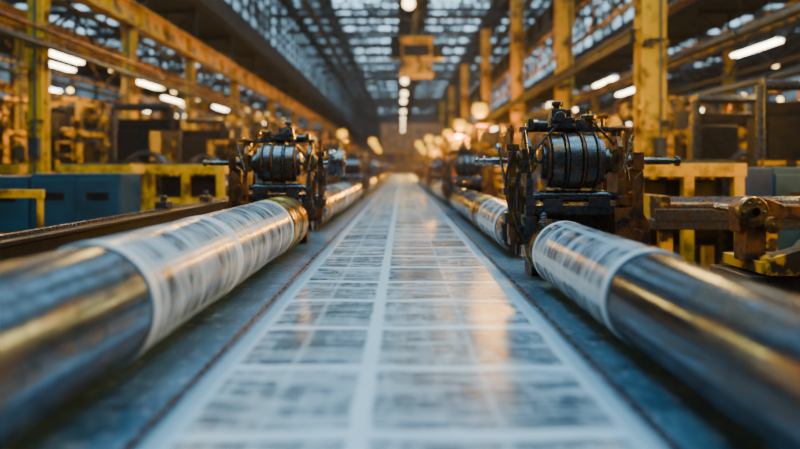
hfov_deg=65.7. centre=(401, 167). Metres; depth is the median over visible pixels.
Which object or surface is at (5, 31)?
pipe
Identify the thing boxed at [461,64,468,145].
steel column
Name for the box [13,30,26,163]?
steel column
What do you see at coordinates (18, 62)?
girder
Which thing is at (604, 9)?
window
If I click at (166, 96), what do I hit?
lamp
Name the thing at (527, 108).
truss
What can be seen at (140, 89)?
steel column
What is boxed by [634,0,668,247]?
steel column
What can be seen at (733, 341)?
roller
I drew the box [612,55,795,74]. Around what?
truss
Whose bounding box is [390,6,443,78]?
sign
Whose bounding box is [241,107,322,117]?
truss
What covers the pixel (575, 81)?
truss
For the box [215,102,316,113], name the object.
truss
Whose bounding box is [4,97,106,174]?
scaffold
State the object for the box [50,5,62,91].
lamp
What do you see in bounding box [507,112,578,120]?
truss
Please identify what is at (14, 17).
pipe
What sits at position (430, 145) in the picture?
lamp
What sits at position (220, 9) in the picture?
wall
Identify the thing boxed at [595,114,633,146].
scaffold
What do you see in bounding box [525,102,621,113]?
truss
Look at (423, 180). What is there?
roller
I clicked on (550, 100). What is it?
lamp
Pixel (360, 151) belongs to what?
press
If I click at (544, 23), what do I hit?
beam
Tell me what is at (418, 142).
lamp
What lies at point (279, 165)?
machine
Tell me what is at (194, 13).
truss
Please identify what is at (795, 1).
girder
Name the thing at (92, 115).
press
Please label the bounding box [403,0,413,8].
lamp
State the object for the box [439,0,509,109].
ceiling
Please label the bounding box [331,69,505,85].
roof truss
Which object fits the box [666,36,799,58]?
truss
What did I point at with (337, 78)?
roof truss
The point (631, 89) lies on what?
lamp
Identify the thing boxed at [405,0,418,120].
tie beam
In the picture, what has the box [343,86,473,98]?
roof truss
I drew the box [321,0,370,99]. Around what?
ceiling
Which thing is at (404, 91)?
lamp
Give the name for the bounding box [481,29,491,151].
steel column
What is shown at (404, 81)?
lamp
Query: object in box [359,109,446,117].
roof truss
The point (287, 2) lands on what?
ceiling
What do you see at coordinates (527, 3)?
tie beam
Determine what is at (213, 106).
lamp
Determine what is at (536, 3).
window
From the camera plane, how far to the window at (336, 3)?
34.77 m
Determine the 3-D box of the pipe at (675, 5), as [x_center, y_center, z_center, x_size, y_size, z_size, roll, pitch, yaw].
[4.388,-2.600,36.000,0.215,0.215,62.000,0,0,0]
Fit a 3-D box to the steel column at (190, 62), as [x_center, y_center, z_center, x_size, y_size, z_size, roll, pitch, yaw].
[-5.800,-0.690,16.990,0.460,4.620,0.480,0,0,0]
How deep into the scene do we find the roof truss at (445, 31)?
30.35 m
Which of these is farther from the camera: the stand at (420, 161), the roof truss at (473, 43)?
the roof truss at (473, 43)
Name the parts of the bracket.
swing arm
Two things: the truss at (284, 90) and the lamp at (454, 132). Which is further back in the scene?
the lamp at (454, 132)
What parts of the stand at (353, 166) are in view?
frame, adjuster post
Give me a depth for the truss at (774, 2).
14.35 m
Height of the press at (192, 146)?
2.800 m
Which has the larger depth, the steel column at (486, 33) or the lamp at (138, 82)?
the steel column at (486, 33)
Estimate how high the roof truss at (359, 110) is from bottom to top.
1.320 m
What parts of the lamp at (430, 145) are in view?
suspension rod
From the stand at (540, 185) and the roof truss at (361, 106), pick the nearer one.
the stand at (540, 185)
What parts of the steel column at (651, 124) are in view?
splice plate, splice plate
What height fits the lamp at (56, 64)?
2.457 m
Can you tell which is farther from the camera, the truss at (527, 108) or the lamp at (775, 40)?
the truss at (527, 108)
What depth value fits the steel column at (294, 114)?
33.39 m
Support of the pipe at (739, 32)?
attached to the steel column at (464, 66)
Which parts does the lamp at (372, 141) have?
suspension rod, lamp globe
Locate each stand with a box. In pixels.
[0,164,26,175]
[55,163,145,210]
[145,163,229,209]
[324,149,378,198]
[359,156,386,187]
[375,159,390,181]
[382,161,393,178]
[411,160,427,180]
[414,158,434,184]
[418,153,455,191]
[430,142,506,208]
[486,166,506,200]
[539,179,581,203]
[570,175,655,247]
[643,161,746,267]
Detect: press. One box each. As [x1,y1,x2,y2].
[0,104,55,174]
[53,100,172,162]
[86,116,109,159]
[108,103,185,208]
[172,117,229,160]
[175,117,232,162]
[196,124,243,149]
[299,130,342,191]
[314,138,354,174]
[347,145,367,174]
[369,155,387,168]
[394,154,413,173]
[420,155,433,170]
[464,136,502,198]
[494,136,531,151]
[528,132,539,170]
[574,115,629,138]
[606,97,738,152]
[673,95,755,264]
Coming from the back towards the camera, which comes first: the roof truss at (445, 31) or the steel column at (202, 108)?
the roof truss at (445, 31)
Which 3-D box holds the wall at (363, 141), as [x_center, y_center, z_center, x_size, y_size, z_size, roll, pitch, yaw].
[1.500,-3.190,92.100,29.400,9.620,0.200,0,0,0]
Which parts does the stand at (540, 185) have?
stand leg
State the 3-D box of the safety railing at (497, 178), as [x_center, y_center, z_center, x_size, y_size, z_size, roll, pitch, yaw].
[2.400,0.915,14.900,0.140,1.410,1.840,0,0,0]
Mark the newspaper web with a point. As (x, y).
(401, 333)
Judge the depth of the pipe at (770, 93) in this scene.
13.05 m
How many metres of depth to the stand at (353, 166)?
12.30 m
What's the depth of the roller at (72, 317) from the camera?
1.63 m
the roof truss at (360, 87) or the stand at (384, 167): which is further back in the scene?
the roof truss at (360, 87)
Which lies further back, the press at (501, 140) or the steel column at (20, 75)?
the press at (501, 140)
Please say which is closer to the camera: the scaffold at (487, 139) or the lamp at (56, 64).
the lamp at (56, 64)
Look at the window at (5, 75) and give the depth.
24.90 m
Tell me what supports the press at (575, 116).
on the floor
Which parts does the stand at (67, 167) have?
stand rail, stand leg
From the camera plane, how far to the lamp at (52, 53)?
12.54 m
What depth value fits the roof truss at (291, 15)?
27.15 m
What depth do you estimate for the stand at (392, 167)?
34.42 m
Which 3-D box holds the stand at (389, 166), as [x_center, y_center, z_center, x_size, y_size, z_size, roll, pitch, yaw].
[-1.045,0.118,26.589,1.170,0.997,0.382,0,0,0]
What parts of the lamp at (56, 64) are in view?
suspension cord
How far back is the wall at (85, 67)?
25.79 m
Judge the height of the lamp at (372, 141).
6.400 m
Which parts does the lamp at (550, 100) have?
suspension rod, lamp shade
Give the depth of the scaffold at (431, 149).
42.53 m
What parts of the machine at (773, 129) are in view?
guard rail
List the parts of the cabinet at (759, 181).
door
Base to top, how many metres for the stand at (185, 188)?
1.695 m
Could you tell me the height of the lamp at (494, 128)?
5.857 m
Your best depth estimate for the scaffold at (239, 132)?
16.70 m
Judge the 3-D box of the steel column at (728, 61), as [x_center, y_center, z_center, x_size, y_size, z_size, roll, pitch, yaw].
[8.100,-0.690,15.290,0.460,4.620,0.480,0,0,0]
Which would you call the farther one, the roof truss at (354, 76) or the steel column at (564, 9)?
the roof truss at (354, 76)
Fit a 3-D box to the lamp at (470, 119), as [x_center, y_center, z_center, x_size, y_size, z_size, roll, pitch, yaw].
[3.200,-4.805,29.000,0.460,6.400,0.460,0,0,0]
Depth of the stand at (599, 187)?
8.50 m
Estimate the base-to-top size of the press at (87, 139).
3.349 m
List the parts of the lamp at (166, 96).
suspension cord, suspension cord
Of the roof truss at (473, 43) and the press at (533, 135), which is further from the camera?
the roof truss at (473, 43)
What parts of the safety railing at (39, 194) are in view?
post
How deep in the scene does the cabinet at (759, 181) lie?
6.20 m
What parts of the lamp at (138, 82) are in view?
suspension cord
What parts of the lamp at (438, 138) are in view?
lamp globe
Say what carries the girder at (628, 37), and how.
attached to the steel column at (464, 66)
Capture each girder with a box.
[0,0,339,137]
[0,1,317,136]
[0,23,317,144]
[0,81,250,138]
[439,29,636,146]
[455,0,633,129]
[491,0,799,131]
[498,18,799,138]
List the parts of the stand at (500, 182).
stand rail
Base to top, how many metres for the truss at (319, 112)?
0.780 m
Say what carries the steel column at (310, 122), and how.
on the floor
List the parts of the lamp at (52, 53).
suspension cord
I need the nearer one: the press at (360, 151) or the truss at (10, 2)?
the truss at (10, 2)
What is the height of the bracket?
1.442 m
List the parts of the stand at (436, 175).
adjuster post, frame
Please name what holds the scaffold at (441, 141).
on the floor
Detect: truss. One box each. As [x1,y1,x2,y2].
[0,0,146,4]
[0,10,197,36]
[50,36,231,58]
[82,55,255,74]
[143,69,273,85]
[154,80,287,94]
[183,89,299,102]
[198,96,308,108]
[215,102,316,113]
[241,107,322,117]
[272,0,590,18]
[274,112,328,120]
[286,7,554,34]
[297,22,554,46]
[306,35,541,57]
[314,47,530,66]
[320,58,509,73]
[326,67,508,80]
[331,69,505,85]
[335,75,498,90]
[339,81,493,94]
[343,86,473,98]
[345,91,468,102]
[348,95,459,105]
[351,99,472,108]
[353,100,472,111]
[355,103,469,113]
[357,106,456,115]
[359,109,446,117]
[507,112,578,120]
[524,107,613,117]
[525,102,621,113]
[535,96,633,108]
[549,89,677,102]
[574,80,707,94]
[585,69,745,85]
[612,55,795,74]
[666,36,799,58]
[695,10,799,36]
[769,0,794,4]
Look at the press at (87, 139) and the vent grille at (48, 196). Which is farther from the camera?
the press at (87, 139)
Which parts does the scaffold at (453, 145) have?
scaffold post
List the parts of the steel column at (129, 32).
splice plate, plate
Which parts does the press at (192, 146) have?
motor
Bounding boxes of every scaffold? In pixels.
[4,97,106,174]
[171,131,175,162]
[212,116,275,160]
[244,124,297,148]
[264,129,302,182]
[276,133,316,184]
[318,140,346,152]
[430,148,451,162]
[440,140,466,160]
[444,135,478,181]
[470,121,523,199]
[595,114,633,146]
[666,96,746,178]
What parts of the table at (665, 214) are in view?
frame, leg, leg, leg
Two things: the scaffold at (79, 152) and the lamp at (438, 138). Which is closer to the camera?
the scaffold at (79, 152)
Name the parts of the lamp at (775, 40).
suspension cord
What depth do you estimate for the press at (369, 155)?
79.82 m
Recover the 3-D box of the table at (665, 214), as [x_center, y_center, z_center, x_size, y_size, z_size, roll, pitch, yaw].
[3.000,0.925,5.397,1.900,1.390,0.805,0,0,0]
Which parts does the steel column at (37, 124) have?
splice plate, splice plate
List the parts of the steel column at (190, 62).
plate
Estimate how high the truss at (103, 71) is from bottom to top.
0.780 m
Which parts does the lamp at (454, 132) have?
suspension rod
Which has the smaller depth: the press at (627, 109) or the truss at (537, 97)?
the press at (627, 109)
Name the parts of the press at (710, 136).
motor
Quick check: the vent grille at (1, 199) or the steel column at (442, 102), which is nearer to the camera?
the vent grille at (1, 199)
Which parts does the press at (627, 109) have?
frame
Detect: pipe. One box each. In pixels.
[0,9,347,146]
[0,26,334,144]
[448,0,694,139]
[492,3,799,130]
[538,65,799,135]
[599,91,789,126]
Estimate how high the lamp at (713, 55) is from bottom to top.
2.457 m
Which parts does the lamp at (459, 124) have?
lamp shade, lamp globe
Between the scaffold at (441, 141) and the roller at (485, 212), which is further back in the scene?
the scaffold at (441, 141)
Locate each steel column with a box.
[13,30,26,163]
[25,0,49,175]
[118,25,140,118]
[137,72,145,116]
[182,57,198,129]
[200,96,208,129]
[228,81,240,149]
[267,100,274,116]
[291,112,297,125]
[309,121,313,138]
[440,101,444,138]
[449,86,453,156]
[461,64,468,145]
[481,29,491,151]
[511,0,524,148]
[555,0,574,132]
[592,96,600,135]
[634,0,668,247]
[723,46,739,150]
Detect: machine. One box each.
[203,122,345,242]
[475,101,680,275]
[736,80,799,166]
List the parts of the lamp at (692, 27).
suspension rod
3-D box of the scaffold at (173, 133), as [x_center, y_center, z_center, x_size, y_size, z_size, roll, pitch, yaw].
[-7.000,0.117,17.973,1.490,3.005,1.145,0,0,0]
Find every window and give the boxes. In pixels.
[0,51,306,152]
[11,5,338,136]
[225,0,363,131]
[289,0,374,114]
[329,0,400,114]
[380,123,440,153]
[410,0,493,114]
[439,0,549,114]
[458,0,632,130]
[477,2,799,135]
[538,76,799,143]
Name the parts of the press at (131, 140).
motor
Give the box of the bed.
[4,174,766,448]
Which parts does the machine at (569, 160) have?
lever, adjuster post, frame, tie rod, plate, frame, tie rod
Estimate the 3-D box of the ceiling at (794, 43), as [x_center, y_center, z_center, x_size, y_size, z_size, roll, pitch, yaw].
[14.800,-4.700,43.000,2.400,0.200,98.000,0,0,0]
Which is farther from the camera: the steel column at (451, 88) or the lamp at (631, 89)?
the steel column at (451, 88)
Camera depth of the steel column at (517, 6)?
21.32 m
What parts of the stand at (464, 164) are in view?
adjuster post, frame, frame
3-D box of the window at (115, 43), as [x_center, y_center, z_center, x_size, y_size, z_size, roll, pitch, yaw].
[-9.400,-4.585,43.000,3.290,0.130,98.126,0,0,0]
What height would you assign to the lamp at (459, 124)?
6.400 m
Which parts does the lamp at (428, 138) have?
lamp globe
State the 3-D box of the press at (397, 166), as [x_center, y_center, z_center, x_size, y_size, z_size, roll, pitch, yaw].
[0.305,-0.054,77.746,2.690,3.349,2.308,0,0,0]
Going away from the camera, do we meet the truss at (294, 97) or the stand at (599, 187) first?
the stand at (599, 187)
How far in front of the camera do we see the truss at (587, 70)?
28.75 m
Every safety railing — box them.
[0,190,44,227]
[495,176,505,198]
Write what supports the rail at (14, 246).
on the floor
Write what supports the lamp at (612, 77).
hanging from the ceiling at (506, 3)
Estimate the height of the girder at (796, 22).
0.790 m
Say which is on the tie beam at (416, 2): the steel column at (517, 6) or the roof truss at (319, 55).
the roof truss at (319, 55)
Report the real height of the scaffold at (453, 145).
3.005 m
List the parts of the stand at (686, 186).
stand leg, stand rail, stand leg, stand leg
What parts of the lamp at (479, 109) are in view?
suspension rod, lamp shade, lamp globe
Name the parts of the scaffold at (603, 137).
scaffold post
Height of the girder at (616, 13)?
0.890 m
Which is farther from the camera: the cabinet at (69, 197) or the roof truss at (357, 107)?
the roof truss at (357, 107)
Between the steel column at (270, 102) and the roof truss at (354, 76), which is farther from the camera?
the roof truss at (354, 76)
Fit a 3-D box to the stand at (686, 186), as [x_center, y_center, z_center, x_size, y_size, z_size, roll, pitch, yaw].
[2.850,0.772,6.500,1.140,1.695,0.710,0,0,0]
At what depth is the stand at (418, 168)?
22.51 m
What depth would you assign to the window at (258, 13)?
31.83 m
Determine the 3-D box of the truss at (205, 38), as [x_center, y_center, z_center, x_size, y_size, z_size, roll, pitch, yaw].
[-9.475,-4.190,21.600,7.104,0.780,0.100,0,0,0]
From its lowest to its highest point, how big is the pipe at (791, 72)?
0.268 m
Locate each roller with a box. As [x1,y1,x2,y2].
[0,196,307,448]
[303,180,362,228]
[366,176,377,192]
[421,176,430,189]
[430,179,450,204]
[451,188,515,253]
[532,221,799,448]
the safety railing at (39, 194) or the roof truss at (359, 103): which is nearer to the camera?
the safety railing at (39, 194)
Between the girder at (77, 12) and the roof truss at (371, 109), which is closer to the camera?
the girder at (77, 12)
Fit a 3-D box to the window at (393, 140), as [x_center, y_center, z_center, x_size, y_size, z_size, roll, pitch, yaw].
[1.300,-4.380,91.898,9.090,4.590,0.135,0,0,0]
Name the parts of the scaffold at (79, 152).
scaffold post, tank, scaffold post, scaffold post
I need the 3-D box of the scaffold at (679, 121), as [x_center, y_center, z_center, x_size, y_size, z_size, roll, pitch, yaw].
[5.900,0.117,12.473,1.490,3.005,1.145,0,0,0]
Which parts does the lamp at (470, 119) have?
lamp globe, suspension rod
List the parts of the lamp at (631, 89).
suspension cord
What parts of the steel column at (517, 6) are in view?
splice plate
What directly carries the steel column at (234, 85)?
on the floor
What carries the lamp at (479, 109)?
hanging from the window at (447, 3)
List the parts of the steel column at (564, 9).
splice plate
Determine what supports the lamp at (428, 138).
hanging from the window at (447, 3)
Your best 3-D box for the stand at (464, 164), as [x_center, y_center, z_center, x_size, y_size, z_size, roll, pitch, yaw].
[1.005,0.118,9.239,1.170,0.997,0.382,0,0,0]
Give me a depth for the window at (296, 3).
35.07 m
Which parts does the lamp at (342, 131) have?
suspension rod, lamp globe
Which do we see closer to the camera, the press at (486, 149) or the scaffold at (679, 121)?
the scaffold at (679, 121)
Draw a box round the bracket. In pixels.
[710,195,799,296]
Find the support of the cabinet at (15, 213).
on the floor
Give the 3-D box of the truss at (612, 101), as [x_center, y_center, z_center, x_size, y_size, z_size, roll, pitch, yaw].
[12.275,-4.190,36.000,7.502,0.780,0.100,0,0,0]
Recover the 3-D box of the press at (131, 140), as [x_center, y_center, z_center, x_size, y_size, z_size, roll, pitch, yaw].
[-4.600,0.220,11.102,1.550,2.800,1.095,0,0,0]
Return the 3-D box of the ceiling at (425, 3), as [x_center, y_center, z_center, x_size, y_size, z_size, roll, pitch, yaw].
[0.550,-8.100,43.000,1.500,0.200,98.000,0,0,0]
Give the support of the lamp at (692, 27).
hanging from the ceiling at (679, 24)
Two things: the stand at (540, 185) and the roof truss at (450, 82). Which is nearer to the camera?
the stand at (540, 185)
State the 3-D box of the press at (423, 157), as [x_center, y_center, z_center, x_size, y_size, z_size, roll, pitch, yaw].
[3.705,-0.054,81.746,2.690,3.349,2.308,0,0,0]
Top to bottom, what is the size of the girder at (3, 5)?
0.380 m
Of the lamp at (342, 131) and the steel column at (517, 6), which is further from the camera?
the lamp at (342, 131)
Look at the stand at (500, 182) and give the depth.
16.80 m
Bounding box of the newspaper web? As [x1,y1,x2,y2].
[141,174,664,448]
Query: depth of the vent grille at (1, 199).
7.67 m
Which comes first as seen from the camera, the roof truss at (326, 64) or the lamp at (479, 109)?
the lamp at (479, 109)
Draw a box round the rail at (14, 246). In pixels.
[0,191,228,263]
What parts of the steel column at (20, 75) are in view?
splice plate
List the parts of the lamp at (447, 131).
lamp globe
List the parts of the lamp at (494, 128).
suspension cord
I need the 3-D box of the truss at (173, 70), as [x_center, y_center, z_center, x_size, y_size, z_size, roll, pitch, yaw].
[-9.475,-4.190,28.800,7.104,0.780,0.100,0,0,0]
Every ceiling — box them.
[141,0,362,136]
[283,0,355,99]
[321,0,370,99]
[399,0,427,109]
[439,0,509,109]
[468,0,768,134]
[500,40,799,135]
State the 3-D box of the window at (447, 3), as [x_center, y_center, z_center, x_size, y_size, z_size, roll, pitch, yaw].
[2.800,-7.985,43.000,3.090,0.130,98.126,0,0,0]
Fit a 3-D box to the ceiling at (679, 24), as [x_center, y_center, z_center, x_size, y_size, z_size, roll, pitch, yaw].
[9.300,-4.700,43.000,1.800,0.200,98.000,0,0,0]
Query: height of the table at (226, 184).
1.390 m
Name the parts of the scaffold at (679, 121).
scaffold post, tank, scaffold post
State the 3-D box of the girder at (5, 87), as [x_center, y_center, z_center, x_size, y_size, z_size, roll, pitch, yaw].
[-8.570,-1.735,28.000,0.120,0.230,44.000,0,0,0]
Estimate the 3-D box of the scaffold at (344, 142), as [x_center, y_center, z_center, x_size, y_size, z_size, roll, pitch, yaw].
[-3.600,0.117,31.473,1.490,3.005,1.145,0,0,0]
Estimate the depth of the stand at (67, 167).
9.24 m
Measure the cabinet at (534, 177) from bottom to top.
1.550 m
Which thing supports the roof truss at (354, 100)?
attached to the trim
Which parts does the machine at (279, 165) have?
tie rod, frame, plate, tie rod, frame, adjuster post, lever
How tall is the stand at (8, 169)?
1.695 m
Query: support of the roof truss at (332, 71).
attached to the trim
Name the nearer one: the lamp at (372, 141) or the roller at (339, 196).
the roller at (339, 196)
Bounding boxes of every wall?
[0,37,304,160]
[195,0,363,135]
[314,114,504,173]
[458,0,700,132]
[538,59,799,138]
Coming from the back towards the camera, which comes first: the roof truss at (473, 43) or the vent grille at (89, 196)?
the roof truss at (473, 43)
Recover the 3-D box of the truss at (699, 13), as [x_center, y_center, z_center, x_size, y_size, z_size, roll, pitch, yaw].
[12.275,-4.190,18.000,7.502,0.780,0.100,0,0,0]
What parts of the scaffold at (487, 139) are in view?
scaffold post, scaffold post, tank, scaffold post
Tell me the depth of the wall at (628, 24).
26.32 m
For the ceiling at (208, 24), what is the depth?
23.28 m
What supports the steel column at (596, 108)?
on the floor
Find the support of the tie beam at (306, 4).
attached to the roof truss at (359, 103)
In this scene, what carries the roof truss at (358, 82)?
attached to the trim
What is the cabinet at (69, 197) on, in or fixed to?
on the floor
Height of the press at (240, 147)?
3.349 m
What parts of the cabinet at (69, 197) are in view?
door, door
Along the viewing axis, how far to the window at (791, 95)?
26.49 m
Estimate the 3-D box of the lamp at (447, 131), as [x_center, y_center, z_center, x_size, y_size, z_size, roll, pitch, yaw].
[2.450,-4.805,33.000,0.460,6.400,0.460,0,0,0]
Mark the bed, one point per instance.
(124, 409)
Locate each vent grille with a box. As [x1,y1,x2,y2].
[0,198,15,201]
[44,193,63,199]
[86,193,108,199]
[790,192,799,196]
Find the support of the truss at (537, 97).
attached to the wall at (797, 61)
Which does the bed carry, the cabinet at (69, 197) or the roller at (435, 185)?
the roller at (435, 185)
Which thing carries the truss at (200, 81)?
attached to the wall at (85, 67)
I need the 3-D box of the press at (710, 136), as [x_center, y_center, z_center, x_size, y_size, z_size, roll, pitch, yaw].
[5.150,0.220,9.902,1.550,2.800,1.095,0,0,0]
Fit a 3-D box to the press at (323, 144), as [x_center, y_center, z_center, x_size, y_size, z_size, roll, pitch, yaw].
[-3.795,-0.054,35.746,2.690,3.349,2.308,0,0,0]
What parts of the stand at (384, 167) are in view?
adjuster post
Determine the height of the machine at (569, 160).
0.997 m
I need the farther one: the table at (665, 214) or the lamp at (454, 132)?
the lamp at (454, 132)
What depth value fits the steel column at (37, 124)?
9.79 m
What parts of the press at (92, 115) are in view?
frame, frame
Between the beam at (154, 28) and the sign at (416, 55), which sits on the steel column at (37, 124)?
the beam at (154, 28)
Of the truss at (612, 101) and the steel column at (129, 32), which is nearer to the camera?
the steel column at (129, 32)
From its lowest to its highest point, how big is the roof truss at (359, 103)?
1.320 m
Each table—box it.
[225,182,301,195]
[644,194,799,263]
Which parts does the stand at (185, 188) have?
stand leg, stand leg, stand leg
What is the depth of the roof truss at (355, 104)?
65.50 m
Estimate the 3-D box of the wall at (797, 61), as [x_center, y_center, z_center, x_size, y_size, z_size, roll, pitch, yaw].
[16.100,-1.490,43.000,0.200,6.220,98.000,0,0,0]
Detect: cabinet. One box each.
[0,176,30,233]
[31,173,140,228]
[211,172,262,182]
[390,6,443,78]
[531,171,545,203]
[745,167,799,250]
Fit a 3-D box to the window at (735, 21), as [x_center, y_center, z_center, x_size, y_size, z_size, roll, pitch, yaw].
[11.900,-4.585,43.000,3.490,0.130,98.126,0,0,0]
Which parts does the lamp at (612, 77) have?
suspension cord, suspension cord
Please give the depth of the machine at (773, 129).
8.05 m
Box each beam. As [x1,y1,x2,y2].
[72,0,351,140]
[299,0,373,120]
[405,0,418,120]
[438,0,534,120]
[440,0,583,130]
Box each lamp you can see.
[50,0,77,71]
[50,2,83,63]
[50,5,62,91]
[109,21,111,70]
[137,0,160,88]
[160,48,183,102]
[211,41,227,110]
[338,19,346,137]
[369,51,375,144]
[402,26,407,83]
[402,84,406,95]
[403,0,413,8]
[416,138,421,146]
[425,131,432,141]
[428,81,432,148]
[435,133,441,143]
[444,19,451,135]
[451,40,457,139]
[455,113,464,129]
[466,19,472,133]
[473,0,486,116]
[491,25,497,129]
[547,0,553,106]
[591,0,618,86]
[614,6,633,95]
[689,25,696,93]
[700,55,713,110]
[727,0,786,56]
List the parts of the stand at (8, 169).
stand rail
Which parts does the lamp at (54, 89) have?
suspension cord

